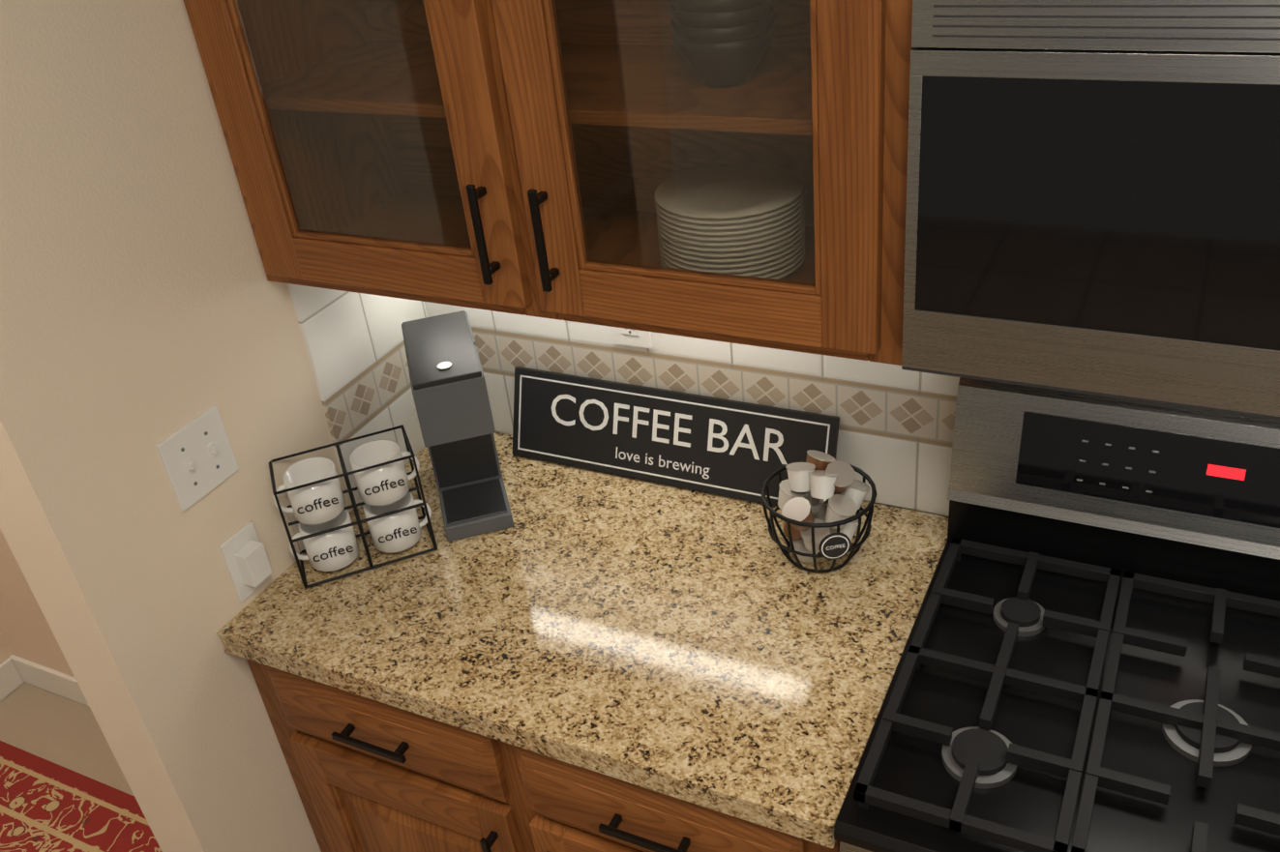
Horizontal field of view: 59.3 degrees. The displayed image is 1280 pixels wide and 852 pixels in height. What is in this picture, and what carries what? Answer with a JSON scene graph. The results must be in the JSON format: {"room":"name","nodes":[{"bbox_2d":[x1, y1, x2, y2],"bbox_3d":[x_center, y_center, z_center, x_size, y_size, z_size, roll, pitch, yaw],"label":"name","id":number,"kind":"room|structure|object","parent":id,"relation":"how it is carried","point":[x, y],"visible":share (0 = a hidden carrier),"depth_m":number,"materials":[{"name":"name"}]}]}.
{"room":"kitchen","nodes":[
{"label":"kitchen","id":0,"kind":"room"},
{"bbox_2d":[0,631,12,664],"bbox_3d":[-2.663,0.450,1.060,0.120,2.740,4.200,10,35,25],"label":"wall","id":1,"kind":"structure","parent":0,"point":[5,653],"depth_m":3.02,"materials":[{"name":"paint"}]},
{"bbox_2d":[0,654,21,701],"bbox_3d":[-2.537,1.656,1.619,0.013,0.090,3.900,10,35,25],"label":"baseboard","id":2,"kind":"structure","parent":1,"relation":"attached to","point":[9,680],"depth_m":3.02,"materials":[{"name":"white wood"}]},
{"bbox_2d":[0,529,74,677],"bbox_3d":[-1.217,-0.393,2.139,1.302,2.740,0.120,10,35,25],"label":"wall","id":3,"kind":"structure","parent":0,"point":[26,632],"depth_m":2.89,"materials":[{"name":"paint"}]},
{"bbox_2d":[8,655,89,707],"bbox_3d":[-1.102,0.763,2.780,1.272,0.090,0.016,10,35,25],"label":"baseboard","id":4,"kind":"structure","parent":3,"relation":"attached to","point":[15,672],"depth_m":2.99,"materials":[{"name":"white wood"}]},
{"bbox_2d":[0,682,134,796],"bbox_3d":[-1.955,1.701,1.579,1.502,0.060,4.300,10,35,25],"label":"floor","id":5,"kind":"structure","parent":0,"point":[63,731],"depth_m":2.90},
{"bbox_2d":[0,741,162,851],"bbox_3d":[-1.706,1.331,2.060,0.940,0.008,1.810,10,35,25],"label":"rug","id":6,"kind":"object","parent":5,"relation":"on","point":[46,806],"visible":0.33,"depth_m":2.65,"materials":[{"name":"red fabric"}]},
{"bbox_2d":[0,0,353,851],"bbox_3d":[-1.391,0.671,0.465,0.120,2.740,4.200,10,35,25],"label":"wall","id":7,"kind":"structure","parent":0,"point":[145,306],"depth_m":1.56,"materials":[{"name":"paint"}]},
{"bbox_2d":[155,405,238,511],"bbox_3d":[-0.647,0.048,1.660,0.016,0.116,0.116,10,35,25],"label":"switch plate","id":8,"kind":"object","parent":7,"relation":"attached to","point":[197,458],"visible":1,"depth_m":1.66,"materials":[{"name":"white plastic"}]},
{"bbox_2d":[219,521,272,602],"bbox_3d":[-0.613,0.217,1.777,0.030,0.112,0.070,10,35,25],"label":"plug","id":9,"kind":"object","parent":7,"relation":"attached to","point":[246,560],"visible":1,"depth_m":1.76,"materials":[{"name":"white plastic"}]},
{"bbox_2d":[495,431,948,516],"bbox_3d":[0.921,-0.192,1.413,6.200,2.740,0.100,10,35,25],"label":"wall","id":10,"kind":"structure","parent":0,"point":[834,494],"depth_m":1.86,"materials":[{"name":"paint"}]},
{"bbox_2d":[183,0,913,365],"bbox_3d":[-0.119,-0.668,1.356,0.990,1.055,0.400,10,35,25],"label":"upper cabinet","id":11,"kind":"object","parent":10,"relation":"attached to","point":[522,157],"visible":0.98,"depth_m":1.42,"materials":[{"name":"brown wood"}]},
{"bbox_2d":[669,0,775,88],"bbox_3d":[0.103,-0.481,1.383,0.128,0.113,0.128,10,35,25],"label":"bowls","id":12,"kind":"object","parent":11,"relation":"in","point":[707,13],"depth_m":1.34,"materials":[{"name":"grey ceramic"}]},
{"bbox_2d":[654,162,805,279],"bbox_3d":[0.124,-0.270,1.530,0.200,0.112,0.200,10,35,25],"label":"plates","id":13,"kind":"object","parent":11,"relation":"in","point":[729,204],"depth_m":1.47,"materials":[{"name":"white ceramic"}]},
{"bbox_2d":[287,283,960,515],"bbox_3d":[0.551,0.050,1.520,2.278,0.462,0.311,10,35,25],"label":"tile backsplash","id":14,"kind":"structure","parent":10,"relation":"attached to","point":[896,433],"depth_m":1.88,"materials":[{"name":"white tile"}]},
{"bbox_2d":[611,327,652,348],"bbox_3d":[-0.018,-0.185,1.886,0.072,0.115,0.007,10,35,25],"label":"electrical outlet","id":15,"kind":"object","parent":14,"relation":"attached to","point":[632,338],"visible":0.35,"depth_m":1.91,"materials":[{"name":"white plastic"}]},
{"bbox_2d":[901,0,1279,420],"bbox_3d":[0.689,-0.266,1.126,0.758,0.410,0.449,10,35,25],"label":"over-the-range microwave","id":16,"kind":"object","parent":10,"relation":"attached to","point":[1092,197],"visible":1,"depth_m":1.08,"materials":[{"name":"grey"}]},
{"bbox_3d":[0.819,2.184,0.281,4.698,0.060,4.300,10,35,25],"label":"floor","id":17,"kind":"structure","parent":0,"visible":0},
{"bbox_2d":[246,658,839,851],"bbox_3d":[-0.031,0.641,2.029,0.990,0.875,0.670,10,35,25],"label":"base cabinet","id":18,"kind":"object","parent":17,"relation":"on","point":[368,775],"visible":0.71,"depth_m":1.70,"materials":[{"name":"brown wood"}]},
{"bbox_2d":[216,432,948,848],"bbox_3d":[-0.074,0.252,1.791,0.994,0.038,0.642,10,35,25],"label":"countertop","id":19,"kind":"structure","parent":18,"relation":"on","point":[716,653],"depth_m":1.67,"materials":[{"name":"stone"}]},
{"bbox_2d":[268,424,437,588],"bbox_3d":[-0.467,0.131,1.838,0.237,0.192,0.106,-16,33,-14],"label":"mug rack","id":20,"kind":"object","parent":19,"relation":"on","point":[312,487],"visible":1,"depth_m":1.82,"materials":[{"name":"black metal"}]},
{"bbox_2d":[401,310,513,541],"bbox_3d":[-0.312,-0.005,1.919,0.114,0.308,0.240,-12,32,-9],"label":"coffee maker","id":21,"kind":"object","parent":19,"relation":"on","point":[449,390],"visible":1,"depth_m":1.87,"materials":[{"name":"grey"}]},
{"bbox_2d":[512,366,839,506],"bbox_3d":[0.042,0.019,1.953,0.610,0.159,0.068,10,35,25],"label":"sign","id":22,"kind":"object","parent":19,"relation":"on","point":[735,449],"visible":1,"depth_m":1.95,"materials":[{"name":"black wood"}]},
{"bbox_2d":[760,449,876,572],"bbox_3d":[0.274,0.128,1.724,0.175,0.168,0.177,10,35,25],"label":"basket","id":23,"kind":"object","parent":19,"relation":"on","point":[820,518],"visible":1,"depth_m":1.68,"materials":[{"name":"black metal"}]},
{"bbox_2d":[833,377,1279,851],"bbox_3d":[0.727,0.655,1.549,0.758,1.205,0.712,10,35,25],"label":"range","id":24,"kind":"object","parent":17,"relation":"on","point":[1089,661],"visible":1,"depth_m":1.49,"materials":[{"name":"grey metal"}]}
]}

